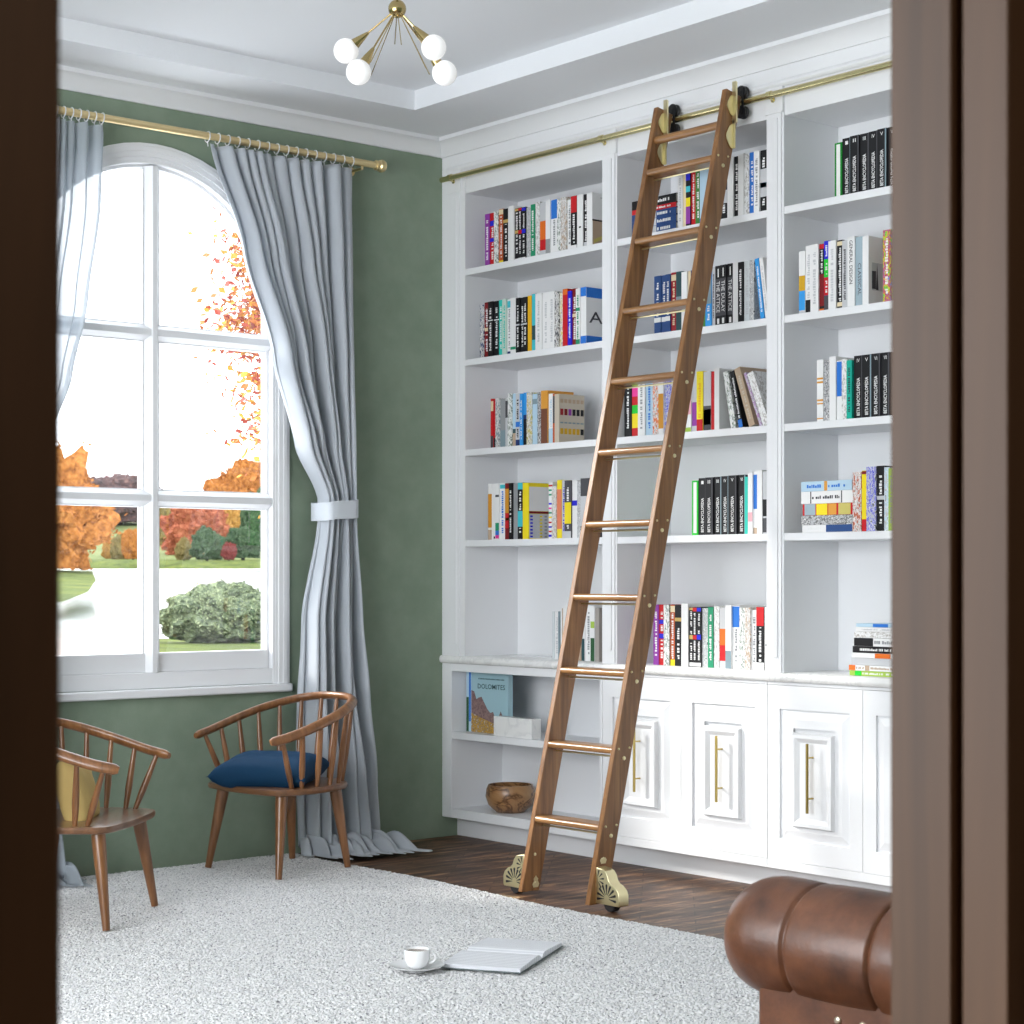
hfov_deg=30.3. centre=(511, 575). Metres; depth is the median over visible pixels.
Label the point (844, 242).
book
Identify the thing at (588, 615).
book
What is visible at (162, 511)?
tree
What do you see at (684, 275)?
book
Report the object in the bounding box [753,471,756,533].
book
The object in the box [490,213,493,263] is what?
book
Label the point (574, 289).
book
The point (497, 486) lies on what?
book
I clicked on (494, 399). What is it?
book
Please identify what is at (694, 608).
book
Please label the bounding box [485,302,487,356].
book
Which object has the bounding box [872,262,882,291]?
print
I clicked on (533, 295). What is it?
book
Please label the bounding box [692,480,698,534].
book
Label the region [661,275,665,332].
book
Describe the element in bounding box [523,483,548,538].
book
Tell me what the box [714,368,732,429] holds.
book
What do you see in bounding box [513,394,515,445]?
book
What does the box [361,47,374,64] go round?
socket
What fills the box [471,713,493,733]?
picture
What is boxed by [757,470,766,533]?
book
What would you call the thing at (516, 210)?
book
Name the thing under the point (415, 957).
coffee cup
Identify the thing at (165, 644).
ground
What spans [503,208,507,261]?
book
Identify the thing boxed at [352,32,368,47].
socket
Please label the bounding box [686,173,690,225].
book
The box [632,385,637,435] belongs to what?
book
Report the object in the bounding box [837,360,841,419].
book
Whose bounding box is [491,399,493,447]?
book
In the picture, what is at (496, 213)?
book
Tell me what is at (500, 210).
book
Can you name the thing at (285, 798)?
armchair
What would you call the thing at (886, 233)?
book
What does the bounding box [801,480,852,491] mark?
book
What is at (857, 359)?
book
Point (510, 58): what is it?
ceiling
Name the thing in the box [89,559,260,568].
ground
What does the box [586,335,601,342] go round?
print
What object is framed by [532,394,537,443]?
book
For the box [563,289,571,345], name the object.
book
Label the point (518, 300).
book
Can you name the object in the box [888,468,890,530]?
book
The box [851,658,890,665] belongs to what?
book
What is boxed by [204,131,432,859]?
curtain
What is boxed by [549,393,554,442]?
book
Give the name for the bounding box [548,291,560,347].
book
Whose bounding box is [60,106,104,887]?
curtain
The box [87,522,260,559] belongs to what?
ground
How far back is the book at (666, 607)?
8.32 m
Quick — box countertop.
[439,654,890,687]
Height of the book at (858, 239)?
0.274 m
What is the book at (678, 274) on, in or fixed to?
on the bookcase at (500, 597)
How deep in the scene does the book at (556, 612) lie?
8.92 m
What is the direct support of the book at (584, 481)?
on the bookcase at (500, 597)
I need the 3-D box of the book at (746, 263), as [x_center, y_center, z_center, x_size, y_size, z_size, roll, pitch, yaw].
[1.046,-1.189,7.953,0.166,0.255,0.034,0,0,-40]
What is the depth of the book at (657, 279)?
8.30 m
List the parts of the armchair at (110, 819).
leg, seat, arm rail, leg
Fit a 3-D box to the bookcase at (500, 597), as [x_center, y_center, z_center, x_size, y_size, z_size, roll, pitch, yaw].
[1.158,-0.882,7.909,0.370,2.555,4.250,0,0,-40]
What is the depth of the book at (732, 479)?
7.95 m
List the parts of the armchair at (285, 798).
leg, arm rail, seat, leg, leg, leg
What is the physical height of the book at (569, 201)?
0.235 m
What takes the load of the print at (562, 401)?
attached to the book at (569, 409)
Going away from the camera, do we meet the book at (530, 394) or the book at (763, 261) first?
the book at (763, 261)
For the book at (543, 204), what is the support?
on the bookcase at (500, 597)
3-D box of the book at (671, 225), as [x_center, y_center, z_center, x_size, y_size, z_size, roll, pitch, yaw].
[0.692,-1.523,8.376,0.181,0.033,0.275,0,0,-40]
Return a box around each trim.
[60,65,440,157]
[439,8,890,157]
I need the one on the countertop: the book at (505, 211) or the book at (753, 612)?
the book at (753, 612)
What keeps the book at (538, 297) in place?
on the bookcase at (500, 597)
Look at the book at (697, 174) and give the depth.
8.11 m
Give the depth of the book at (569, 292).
8.73 m
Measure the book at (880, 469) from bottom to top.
0.254 m
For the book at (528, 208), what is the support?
on the bookcase at (500, 597)
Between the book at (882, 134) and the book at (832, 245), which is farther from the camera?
the book at (832, 245)
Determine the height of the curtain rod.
0.080 m
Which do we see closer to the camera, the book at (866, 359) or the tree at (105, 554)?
the book at (866, 359)
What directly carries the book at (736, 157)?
on the bookcase at (500, 597)
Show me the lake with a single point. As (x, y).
(103, 619)
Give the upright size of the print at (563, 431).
0.027 m
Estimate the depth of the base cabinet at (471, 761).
9.33 m
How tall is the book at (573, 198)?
0.246 m
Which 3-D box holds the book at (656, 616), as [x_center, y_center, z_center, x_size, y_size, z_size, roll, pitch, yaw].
[0.701,0.261,8.431,0.166,0.267,0.033,0,0,-40]
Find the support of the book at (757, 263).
on the bookcase at (500, 597)
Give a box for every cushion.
[60,753,99,820]
[207,750,328,787]
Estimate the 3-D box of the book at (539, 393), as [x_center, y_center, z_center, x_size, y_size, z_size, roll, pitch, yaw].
[0.193,-0.743,8.956,0.165,0.247,0.031,0,0,-40]
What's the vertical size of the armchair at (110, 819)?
0.760 m
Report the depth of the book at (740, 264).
7.92 m
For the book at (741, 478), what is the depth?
7.92 m
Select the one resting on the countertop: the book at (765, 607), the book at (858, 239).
the book at (765, 607)
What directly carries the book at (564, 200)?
on the bookcase at (500, 597)
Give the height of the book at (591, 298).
0.263 m
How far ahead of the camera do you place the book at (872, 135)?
7.39 m
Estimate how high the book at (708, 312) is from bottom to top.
0.247 m
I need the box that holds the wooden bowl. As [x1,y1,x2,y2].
[486,782,534,812]
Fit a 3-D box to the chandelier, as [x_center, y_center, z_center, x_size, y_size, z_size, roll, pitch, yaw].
[-0.394,-1.960,6.482,0.399,0.578,0.254,0,0,-25]
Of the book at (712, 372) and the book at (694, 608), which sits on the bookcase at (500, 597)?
the book at (712, 372)
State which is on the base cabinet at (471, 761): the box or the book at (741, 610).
the box
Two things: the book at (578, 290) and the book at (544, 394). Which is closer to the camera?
the book at (578, 290)
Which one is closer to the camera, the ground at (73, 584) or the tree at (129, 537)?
the ground at (73, 584)
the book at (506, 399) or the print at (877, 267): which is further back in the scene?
the book at (506, 399)
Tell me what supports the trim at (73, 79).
attached to the wall
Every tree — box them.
[60,442,127,570]
[88,471,163,524]
[101,536,112,558]
[109,532,124,558]
[121,528,136,559]
[159,489,229,554]
[159,508,170,545]
[174,536,191,560]
[187,207,260,518]
[189,524,225,560]
[199,457,260,492]
[220,542,236,560]
[224,509,240,527]
[224,525,260,559]
[239,486,260,553]
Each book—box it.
[441,938,562,973]
[466,672,512,733]
[480,305,484,357]
[485,213,489,264]
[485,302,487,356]
[488,301,493,356]
[488,484,491,539]
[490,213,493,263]
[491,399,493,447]
[492,484,494,539]
[494,211,498,263]
[494,301,498,355]
[494,399,494,446]
[495,398,502,446]
[495,484,499,539]
[499,209,502,262]
[499,300,501,354]
[500,398,504,446]
[500,483,504,539]
[502,299,507,354]
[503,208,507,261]
[505,398,507,446]
[505,483,508,538]
[507,299,509,353]
[508,205,520,260]
[508,393,515,445]
[509,483,513,538]
[510,297,517,352]
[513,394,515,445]
[514,483,517,538]
[515,208,517,258]
[516,298,520,352]
[516,393,523,445]
[518,207,521,258]
[518,482,522,538]
[520,394,523,444]
[521,298,522,351]
[522,207,526,257]
[523,297,527,351]
[523,392,528,444]
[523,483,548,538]
[527,207,530,256]
[527,392,537,444]
[528,295,531,350]
[531,204,534,255]
[532,294,534,349]
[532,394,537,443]
[535,201,541,255]
[535,293,542,349]
[538,392,540,443]
[540,202,545,254]
[541,390,573,443]
[543,292,547,348]
[546,199,550,252]
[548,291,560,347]
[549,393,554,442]
[549,482,556,537]
[551,198,558,251]
[552,486,556,537]
[552,611,554,658]
[553,393,555,442]
[554,291,561,346]
[555,394,583,441]
[555,611,557,658]
[557,199,560,250]
[557,480,561,537]
[558,611,560,658]
[560,292,562,346]
[561,197,570,249]
[561,608,561,641]
[562,480,566,537]
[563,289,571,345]
[563,606,567,629]
[565,480,571,537]
[568,199,570,248]
[568,291,571,344]
[571,195,576,247]
[572,288,576,344]
[572,480,580,537]
[576,288,580,343]
[577,194,583,246]
[577,481,580,537]
[581,287,601,343]
[581,478,601,536]
[581,620,585,660]
[584,194,586,245]
[586,605,601,660]
[587,192,601,244]
[591,606,601,660]
[595,608,601,661]
[624,385,631,436]
[632,193,677,210]
[632,202,677,215]
[632,207,677,222]
[632,214,677,229]
[632,222,677,231]
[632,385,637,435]
[638,384,645,435]
[646,383,652,434]
[653,383,657,434]
[653,604,663,664]
[654,276,660,333]
[658,382,664,433]
[659,604,674,664]
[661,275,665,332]
[664,604,680,665]
[665,381,671,426]
[666,274,670,331]
[670,605,674,665]
[671,272,675,330]
[675,605,680,665]
[676,271,685,329]
[678,175,682,226]
[681,271,687,329]
[681,603,713,665]
[683,174,685,225]
[685,394,691,431]
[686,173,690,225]
[688,271,690,289]
[689,607,692,666]
[691,172,694,224]
[692,372,696,430]
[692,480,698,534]
[693,607,696,666]
[695,171,699,223]
[697,371,706,430]
[697,607,707,666]
[699,478,704,534]
[700,169,708,218]
[702,608,707,666]
[704,371,711,429]
[705,275,711,325]
[705,477,713,534]
[708,607,713,667]
[711,371,713,429]
[712,267,714,324]
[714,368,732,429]
[714,477,720,534]
[714,606,724,667]
[715,266,719,324]
[720,264,726,323]
[720,608,724,667]
[721,185,726,218]
[721,476,727,534]
[723,371,738,427]
[725,605,749,668]
[727,156,734,217]
[727,263,732,322]
[728,475,737,533]
[730,370,748,427]
[732,605,765,668]
[733,262,737,322]
[734,156,737,215]
[734,367,766,426]
[738,153,744,215]
[738,262,743,321]
[738,475,747,533]
[739,608,744,668]
[744,153,749,213]
[744,260,751,320]
[744,372,762,425]
[745,477,747,533]
[745,607,755,669]
[747,371,766,425]
[748,472,752,533]
[749,261,760,319]
[750,152,753,212]
[751,610,755,669]
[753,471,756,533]
[754,151,759,211]
[755,258,764,318]
[756,607,764,669]
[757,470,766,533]
[759,257,766,317]
[760,149,766,210]
[763,471,766,533]
[765,607,766,669]
[799,251,805,312]
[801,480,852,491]
[801,490,852,503]
[801,514,852,524]
[802,524,852,532]
[803,502,852,515]
[806,246,809,311]
[810,244,818,311]
[817,359,826,420]
[819,244,823,310]
[824,241,827,309]
[824,360,828,420]
[828,240,836,308]
[829,356,853,419]
[835,142,841,195]
[837,240,842,307]
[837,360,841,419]
[842,137,849,194]
[842,240,846,306]
[842,359,853,418]
[847,236,856,306]
[847,360,853,418]
[849,665,890,671]
[850,135,859,193]
[850,670,890,676]
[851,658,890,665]
[852,652,890,658]
[853,472,861,531]
[853,637,890,646]
[853,646,890,653]
[854,355,861,417]
[854,631,890,638]
[856,236,862,304]
[856,623,890,627]
[856,627,890,631]
[860,133,868,191]
[862,236,882,304]
[862,354,870,417]
[862,471,865,530]
[866,466,876,530]
[869,130,876,189]
[871,353,880,416]
[877,128,887,187]
[877,466,890,530]
[881,352,890,415]
[883,229,890,301]
[884,467,890,530]
[888,127,890,185]
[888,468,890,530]
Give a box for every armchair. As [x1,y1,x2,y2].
[60,718,170,930]
[194,691,357,879]
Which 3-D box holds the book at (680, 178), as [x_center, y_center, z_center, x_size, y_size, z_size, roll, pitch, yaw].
[0.791,-1.630,8.246,0.166,0.250,0.029,0,0,-40]
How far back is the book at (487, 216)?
9.19 m
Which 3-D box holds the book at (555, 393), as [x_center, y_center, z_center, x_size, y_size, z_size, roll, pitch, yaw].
[0.259,-0.735,8.876,0.165,0.231,0.016,0,0,-40]
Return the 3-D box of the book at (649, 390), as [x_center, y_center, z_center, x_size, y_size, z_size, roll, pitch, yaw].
[0.669,-0.748,8.395,0.166,0.257,0.042,0,0,-40]
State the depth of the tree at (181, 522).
265.47 m
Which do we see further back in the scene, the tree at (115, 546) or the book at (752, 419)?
the tree at (115, 546)
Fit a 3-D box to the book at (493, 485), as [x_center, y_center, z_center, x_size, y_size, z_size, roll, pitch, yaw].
[-0.023,-0.310,9.211,0.165,0.271,0.030,0,0,-40]
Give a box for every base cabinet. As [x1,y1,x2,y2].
[442,663,602,839]
[603,674,767,866]
[767,681,890,885]
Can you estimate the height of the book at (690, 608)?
0.258 m
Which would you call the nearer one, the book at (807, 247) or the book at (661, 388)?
the book at (807, 247)
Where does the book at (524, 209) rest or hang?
on the bookcase at (500, 597)
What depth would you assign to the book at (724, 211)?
7.99 m
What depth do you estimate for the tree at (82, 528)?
60.18 m
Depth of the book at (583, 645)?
8.77 m
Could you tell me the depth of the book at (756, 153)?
7.85 m
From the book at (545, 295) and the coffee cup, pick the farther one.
the book at (545, 295)
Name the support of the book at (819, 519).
on the book at (837, 527)
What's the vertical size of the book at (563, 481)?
0.269 m
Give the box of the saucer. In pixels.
[389,959,444,972]
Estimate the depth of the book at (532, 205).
8.93 m
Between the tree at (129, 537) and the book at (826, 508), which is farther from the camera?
the tree at (129, 537)
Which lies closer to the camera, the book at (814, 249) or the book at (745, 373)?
the book at (814, 249)
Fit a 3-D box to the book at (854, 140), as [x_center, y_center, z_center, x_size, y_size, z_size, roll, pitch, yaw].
[1.413,-1.621,7.508,0.166,0.231,0.044,0,0,-40]
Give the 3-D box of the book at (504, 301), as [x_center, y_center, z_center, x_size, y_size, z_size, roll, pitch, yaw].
[0.025,-1.197,9.144,0.166,0.271,0.030,0,0,-40]
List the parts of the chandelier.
bulb, bulb, arm, rod, rod, arm, arm, rod, bulb, bulb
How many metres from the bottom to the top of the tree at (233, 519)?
9.848 m
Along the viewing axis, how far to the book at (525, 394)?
8.98 m
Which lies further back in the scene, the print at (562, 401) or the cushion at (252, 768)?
the print at (562, 401)
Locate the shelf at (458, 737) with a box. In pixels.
[452,731,599,753]
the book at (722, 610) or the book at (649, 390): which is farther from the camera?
the book at (649, 390)
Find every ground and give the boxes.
[60,570,95,601]
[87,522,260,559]
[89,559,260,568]
[159,638,260,651]
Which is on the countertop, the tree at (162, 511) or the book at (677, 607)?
the book at (677, 607)
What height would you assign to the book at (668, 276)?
0.254 m
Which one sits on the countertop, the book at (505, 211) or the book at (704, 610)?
the book at (704, 610)
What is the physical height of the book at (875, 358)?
0.249 m
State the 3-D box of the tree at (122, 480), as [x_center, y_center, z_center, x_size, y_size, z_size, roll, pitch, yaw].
[-68.370,-13.635,330.142,23.191,9.482,10.497,0,0,-40]
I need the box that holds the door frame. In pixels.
[0,0,1023,1023]
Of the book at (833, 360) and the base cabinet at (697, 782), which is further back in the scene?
the base cabinet at (697, 782)
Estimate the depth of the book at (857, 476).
7.45 m
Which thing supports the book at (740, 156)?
on the bookcase at (500, 597)
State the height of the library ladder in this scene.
3.332 m
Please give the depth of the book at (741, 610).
7.99 m
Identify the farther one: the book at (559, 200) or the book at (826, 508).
the book at (559, 200)
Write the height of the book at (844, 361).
0.241 m
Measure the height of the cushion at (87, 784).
0.262 m
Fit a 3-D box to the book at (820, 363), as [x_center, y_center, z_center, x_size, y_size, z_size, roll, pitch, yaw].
[1.300,-0.744,7.647,0.165,0.249,0.032,0,0,-40]
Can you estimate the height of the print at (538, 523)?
0.116 m
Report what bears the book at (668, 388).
on the bookcase at (500, 597)
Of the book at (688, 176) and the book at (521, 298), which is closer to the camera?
the book at (688, 176)
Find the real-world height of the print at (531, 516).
0.104 m
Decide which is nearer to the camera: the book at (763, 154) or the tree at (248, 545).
the book at (763, 154)
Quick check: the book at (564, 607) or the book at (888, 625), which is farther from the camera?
the book at (564, 607)
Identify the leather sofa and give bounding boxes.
[724,876,890,1023]
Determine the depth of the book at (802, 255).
7.66 m
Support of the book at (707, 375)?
on the bookcase at (500, 597)
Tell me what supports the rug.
on the floor
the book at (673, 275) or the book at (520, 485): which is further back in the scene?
the book at (520, 485)
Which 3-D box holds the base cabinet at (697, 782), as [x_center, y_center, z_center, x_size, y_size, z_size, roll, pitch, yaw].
[0.839,0.816,8.243,0.384,0.764,0.990,0,0,-40]
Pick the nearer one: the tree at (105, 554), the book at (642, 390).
the book at (642, 390)
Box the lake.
[60,570,260,654]
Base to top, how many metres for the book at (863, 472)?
0.239 m
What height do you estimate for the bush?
0.870 m
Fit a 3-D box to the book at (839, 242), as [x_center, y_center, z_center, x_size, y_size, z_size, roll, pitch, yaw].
[1.367,-1.199,7.573,0.166,0.274,0.029,0,0,-40]
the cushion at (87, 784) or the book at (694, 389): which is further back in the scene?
the book at (694, 389)
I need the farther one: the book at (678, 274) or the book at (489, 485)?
the book at (489, 485)
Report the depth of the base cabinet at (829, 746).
7.50 m
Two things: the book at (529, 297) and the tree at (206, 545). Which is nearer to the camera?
the book at (529, 297)
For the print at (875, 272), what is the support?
attached to the book at (872, 247)
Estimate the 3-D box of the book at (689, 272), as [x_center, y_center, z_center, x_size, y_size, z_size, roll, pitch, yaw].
[0.830,-1.189,8.207,0.165,0.254,0.019,0,0,-40]
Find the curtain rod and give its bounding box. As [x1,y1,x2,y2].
[60,106,386,175]
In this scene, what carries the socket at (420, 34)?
attached to the chandelier
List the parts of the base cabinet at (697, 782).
handle, door, handle, door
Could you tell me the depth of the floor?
8.04 m
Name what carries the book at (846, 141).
on the bookcase at (500, 597)
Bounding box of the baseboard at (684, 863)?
[457,819,890,891]
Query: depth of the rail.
8.10 m
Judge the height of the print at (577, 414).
0.118 m
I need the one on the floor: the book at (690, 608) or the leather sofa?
the leather sofa
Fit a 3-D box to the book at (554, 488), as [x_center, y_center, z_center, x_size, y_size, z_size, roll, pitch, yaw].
[0.259,-0.297,8.870,0.165,0.245,0.033,0,0,-40]
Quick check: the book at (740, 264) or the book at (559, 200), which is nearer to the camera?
the book at (740, 264)
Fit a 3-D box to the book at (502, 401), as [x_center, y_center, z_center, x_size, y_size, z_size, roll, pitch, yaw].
[0.019,-0.737,9.161,0.165,0.235,0.039,0,0,-40]
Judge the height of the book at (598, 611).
0.247 m
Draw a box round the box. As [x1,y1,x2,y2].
[494,716,540,738]
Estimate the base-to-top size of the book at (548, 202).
0.255 m
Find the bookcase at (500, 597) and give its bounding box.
[442,36,890,672]
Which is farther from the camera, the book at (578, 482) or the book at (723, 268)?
the book at (578, 482)
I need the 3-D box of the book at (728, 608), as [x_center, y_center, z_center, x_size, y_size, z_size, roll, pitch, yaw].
[0.983,0.260,8.092,0.165,0.270,0.033,0,0,-40]
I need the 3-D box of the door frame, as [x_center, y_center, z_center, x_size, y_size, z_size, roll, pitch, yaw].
[0.048,0.090,1.418,1.228,2.420,0.154,0,0,-40]
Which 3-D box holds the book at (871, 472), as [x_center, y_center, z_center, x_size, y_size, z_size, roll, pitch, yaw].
[1.467,-0.301,7.445,0.165,0.252,0.046,0,0,-40]
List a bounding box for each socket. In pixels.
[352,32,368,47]
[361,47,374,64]
[413,25,428,41]
[430,59,440,66]
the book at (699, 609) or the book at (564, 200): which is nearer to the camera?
the book at (699, 609)
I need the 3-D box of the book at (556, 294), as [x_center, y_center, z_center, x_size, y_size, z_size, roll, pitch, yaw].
[0.270,-1.192,8.857,0.165,0.262,0.030,0,0,-40]
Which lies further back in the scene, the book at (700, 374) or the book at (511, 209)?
the book at (511, 209)
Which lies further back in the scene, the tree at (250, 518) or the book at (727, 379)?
the tree at (250, 518)
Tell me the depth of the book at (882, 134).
7.35 m
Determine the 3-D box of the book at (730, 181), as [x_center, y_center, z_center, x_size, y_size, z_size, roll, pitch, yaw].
[0.983,-1.635,8.019,0.165,0.260,0.034,0,0,-40]
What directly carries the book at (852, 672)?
on the countertop
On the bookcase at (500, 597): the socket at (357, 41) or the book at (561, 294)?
the book at (561, 294)
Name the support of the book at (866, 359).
on the bookcase at (500, 597)
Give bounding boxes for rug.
[60,853,758,1023]
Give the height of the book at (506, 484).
0.270 m
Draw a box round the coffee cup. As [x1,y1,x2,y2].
[404,946,436,968]
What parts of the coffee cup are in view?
handle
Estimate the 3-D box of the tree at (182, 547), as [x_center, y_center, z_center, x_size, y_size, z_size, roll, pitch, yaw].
[-42.163,-3.402,243.004,3.022,3.742,1.469,0,0,-40]
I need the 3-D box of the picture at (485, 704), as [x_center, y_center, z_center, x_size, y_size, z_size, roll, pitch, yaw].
[-0.110,0.655,9.268,0.001,0.177,0.282,0,0,-40]
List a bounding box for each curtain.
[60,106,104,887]
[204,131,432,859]
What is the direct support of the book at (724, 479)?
on the bookcase at (500, 597)
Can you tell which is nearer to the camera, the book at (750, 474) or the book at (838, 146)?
the book at (838, 146)
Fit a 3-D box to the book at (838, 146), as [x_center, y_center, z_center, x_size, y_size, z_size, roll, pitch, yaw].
[1.361,-1.614,7.575,0.165,0.218,0.036,0,0,-40]
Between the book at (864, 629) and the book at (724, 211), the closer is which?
the book at (864, 629)
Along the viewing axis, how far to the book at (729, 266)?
7.97 m
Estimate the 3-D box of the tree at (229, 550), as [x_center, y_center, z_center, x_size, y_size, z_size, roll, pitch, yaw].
[-35.705,-2.907,237.981,2.583,2.835,1.156,0,0,-40]
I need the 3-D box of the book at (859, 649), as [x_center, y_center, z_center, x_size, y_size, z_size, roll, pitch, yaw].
[1.497,0.290,7.441,0.181,0.025,0.250,0,0,-40]
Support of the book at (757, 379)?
on the bookcase at (500, 597)
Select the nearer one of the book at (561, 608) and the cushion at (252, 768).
the cushion at (252, 768)
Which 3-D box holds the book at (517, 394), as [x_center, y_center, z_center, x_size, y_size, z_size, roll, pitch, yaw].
[0.090,-0.745,9.071,0.166,0.251,0.029,0,0,-40]
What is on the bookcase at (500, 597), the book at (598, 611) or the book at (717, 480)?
the book at (717, 480)
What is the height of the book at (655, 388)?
0.255 m
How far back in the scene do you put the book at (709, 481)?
8.05 m
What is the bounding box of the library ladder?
[503,81,748,911]
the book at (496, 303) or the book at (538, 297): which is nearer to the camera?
the book at (538, 297)
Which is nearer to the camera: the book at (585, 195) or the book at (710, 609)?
the book at (710, 609)
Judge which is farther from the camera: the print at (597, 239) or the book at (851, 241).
the print at (597, 239)
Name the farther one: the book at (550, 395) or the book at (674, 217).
the book at (550, 395)
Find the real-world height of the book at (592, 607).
0.255 m
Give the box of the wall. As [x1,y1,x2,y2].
[60,89,456,876]
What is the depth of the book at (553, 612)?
8.93 m
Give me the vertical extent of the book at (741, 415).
0.245 m
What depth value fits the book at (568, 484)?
8.74 m
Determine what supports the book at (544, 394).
on the bookcase at (500, 597)
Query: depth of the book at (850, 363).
7.47 m
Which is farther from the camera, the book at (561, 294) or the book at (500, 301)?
the book at (500, 301)
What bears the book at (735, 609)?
on the countertop
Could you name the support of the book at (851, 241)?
on the bookcase at (500, 597)
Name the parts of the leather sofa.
arm panel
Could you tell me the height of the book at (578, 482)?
0.260 m
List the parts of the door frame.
casing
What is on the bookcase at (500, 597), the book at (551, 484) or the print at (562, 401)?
the book at (551, 484)
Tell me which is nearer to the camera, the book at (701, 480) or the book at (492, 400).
the book at (701, 480)
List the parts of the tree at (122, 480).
crown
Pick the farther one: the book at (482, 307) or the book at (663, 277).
the book at (482, 307)
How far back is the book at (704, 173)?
8.09 m
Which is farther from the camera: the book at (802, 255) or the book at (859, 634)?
the book at (802, 255)
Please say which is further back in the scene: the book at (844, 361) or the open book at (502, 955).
the book at (844, 361)
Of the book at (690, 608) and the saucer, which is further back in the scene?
the book at (690, 608)
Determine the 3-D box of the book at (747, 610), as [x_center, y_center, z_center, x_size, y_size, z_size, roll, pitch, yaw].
[1.054,0.264,8.010,0.165,0.261,0.030,0,0,-40]
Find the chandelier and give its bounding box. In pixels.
[333,0,456,85]
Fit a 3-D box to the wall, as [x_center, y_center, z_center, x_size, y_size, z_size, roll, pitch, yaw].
[-2.784,-0.530,7.457,7.250,3.660,0.160,0,0,-40]
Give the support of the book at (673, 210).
on the book at (674, 217)
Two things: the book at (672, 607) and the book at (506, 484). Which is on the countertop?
the book at (672, 607)
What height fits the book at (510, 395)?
0.255 m
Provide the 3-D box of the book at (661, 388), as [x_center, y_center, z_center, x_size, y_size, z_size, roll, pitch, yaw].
[0.715,-0.747,8.332,0.165,0.255,0.030,0,0,-40]
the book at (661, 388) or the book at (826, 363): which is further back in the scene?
the book at (661, 388)
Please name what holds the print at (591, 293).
attached to the book at (591, 298)
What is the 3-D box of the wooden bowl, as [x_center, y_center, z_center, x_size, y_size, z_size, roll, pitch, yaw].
[-0.007,1.085,9.219,0.244,0.135,0.244,0,0,-40]
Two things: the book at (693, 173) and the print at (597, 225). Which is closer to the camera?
the book at (693, 173)
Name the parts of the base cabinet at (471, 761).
panel, rail, panel, panel, panel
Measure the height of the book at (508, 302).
0.266 m
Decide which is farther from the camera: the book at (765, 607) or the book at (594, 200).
the book at (594, 200)
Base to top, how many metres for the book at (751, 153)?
0.260 m
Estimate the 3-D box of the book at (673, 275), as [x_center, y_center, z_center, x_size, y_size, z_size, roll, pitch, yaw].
[0.766,-1.191,8.280,0.166,0.259,0.030,0,0,-40]
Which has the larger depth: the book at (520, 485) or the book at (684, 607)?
the book at (520, 485)
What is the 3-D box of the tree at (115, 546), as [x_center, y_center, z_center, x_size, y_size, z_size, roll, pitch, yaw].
[-52.784,-3.751,254.936,3.536,4.509,1.669,0,0,-40]
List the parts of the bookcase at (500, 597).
shelf, shelf, shelf, shelf, shelf, shelf, shelf, shelf, shelf, shelf, shelf, shelf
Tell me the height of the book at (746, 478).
0.239 m
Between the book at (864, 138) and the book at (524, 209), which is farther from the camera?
the book at (524, 209)
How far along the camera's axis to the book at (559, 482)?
8.79 m
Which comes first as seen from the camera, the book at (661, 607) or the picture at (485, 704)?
the book at (661, 607)
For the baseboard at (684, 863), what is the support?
attached to the base cabinet at (471, 761)
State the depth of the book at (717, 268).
8.03 m
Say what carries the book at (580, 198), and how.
on the bookcase at (500, 597)
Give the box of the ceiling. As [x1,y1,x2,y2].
[60,0,890,136]
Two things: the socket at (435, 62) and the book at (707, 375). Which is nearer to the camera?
the socket at (435, 62)
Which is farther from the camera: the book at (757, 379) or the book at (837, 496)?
the book at (757, 379)
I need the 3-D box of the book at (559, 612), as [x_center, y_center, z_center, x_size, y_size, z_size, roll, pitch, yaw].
[0.283,0.281,8.948,0.165,0.227,0.009,0,0,-40]
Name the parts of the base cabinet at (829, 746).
handle, door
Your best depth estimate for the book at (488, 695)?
9.29 m
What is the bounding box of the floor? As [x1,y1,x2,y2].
[296,835,750,939]
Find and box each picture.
[471,690,501,722]
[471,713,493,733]
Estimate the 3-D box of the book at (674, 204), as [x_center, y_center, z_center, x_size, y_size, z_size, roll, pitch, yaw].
[0.692,-1.616,8.376,0.181,0.020,0.275,0,0,-40]
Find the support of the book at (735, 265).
on the bookcase at (500, 597)
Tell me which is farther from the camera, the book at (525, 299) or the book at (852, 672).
the book at (525, 299)
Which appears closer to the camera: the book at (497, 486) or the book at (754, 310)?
the book at (754, 310)
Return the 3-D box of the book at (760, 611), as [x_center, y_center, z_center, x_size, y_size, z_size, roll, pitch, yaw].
[1.100,0.263,7.957,0.166,0.264,0.042,0,0,-40]
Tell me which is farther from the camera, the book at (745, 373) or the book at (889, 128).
the book at (745, 373)
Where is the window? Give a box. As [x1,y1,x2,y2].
[60,142,292,701]
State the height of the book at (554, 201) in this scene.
0.253 m
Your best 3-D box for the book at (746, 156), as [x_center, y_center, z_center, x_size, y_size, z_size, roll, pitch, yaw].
[1.044,-1.634,7.950,0.165,0.258,0.027,0,0,-40]
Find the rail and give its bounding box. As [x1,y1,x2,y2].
[439,61,890,183]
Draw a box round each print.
[529,487,548,510]
[529,511,548,513]
[529,514,548,537]
[530,515,532,536]
[560,399,583,403]
[560,428,579,434]
[572,409,583,434]
[586,287,601,298]
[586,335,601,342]
[593,221,601,243]
[594,236,601,242]
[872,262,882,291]
[872,269,878,289]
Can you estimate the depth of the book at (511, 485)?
9.05 m
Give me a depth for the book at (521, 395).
9.00 m
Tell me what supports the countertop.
on the base cabinet at (471, 761)
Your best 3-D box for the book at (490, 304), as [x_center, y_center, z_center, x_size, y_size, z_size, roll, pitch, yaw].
[-0.042,-1.196,9.223,0.166,0.269,0.037,0,0,-40]

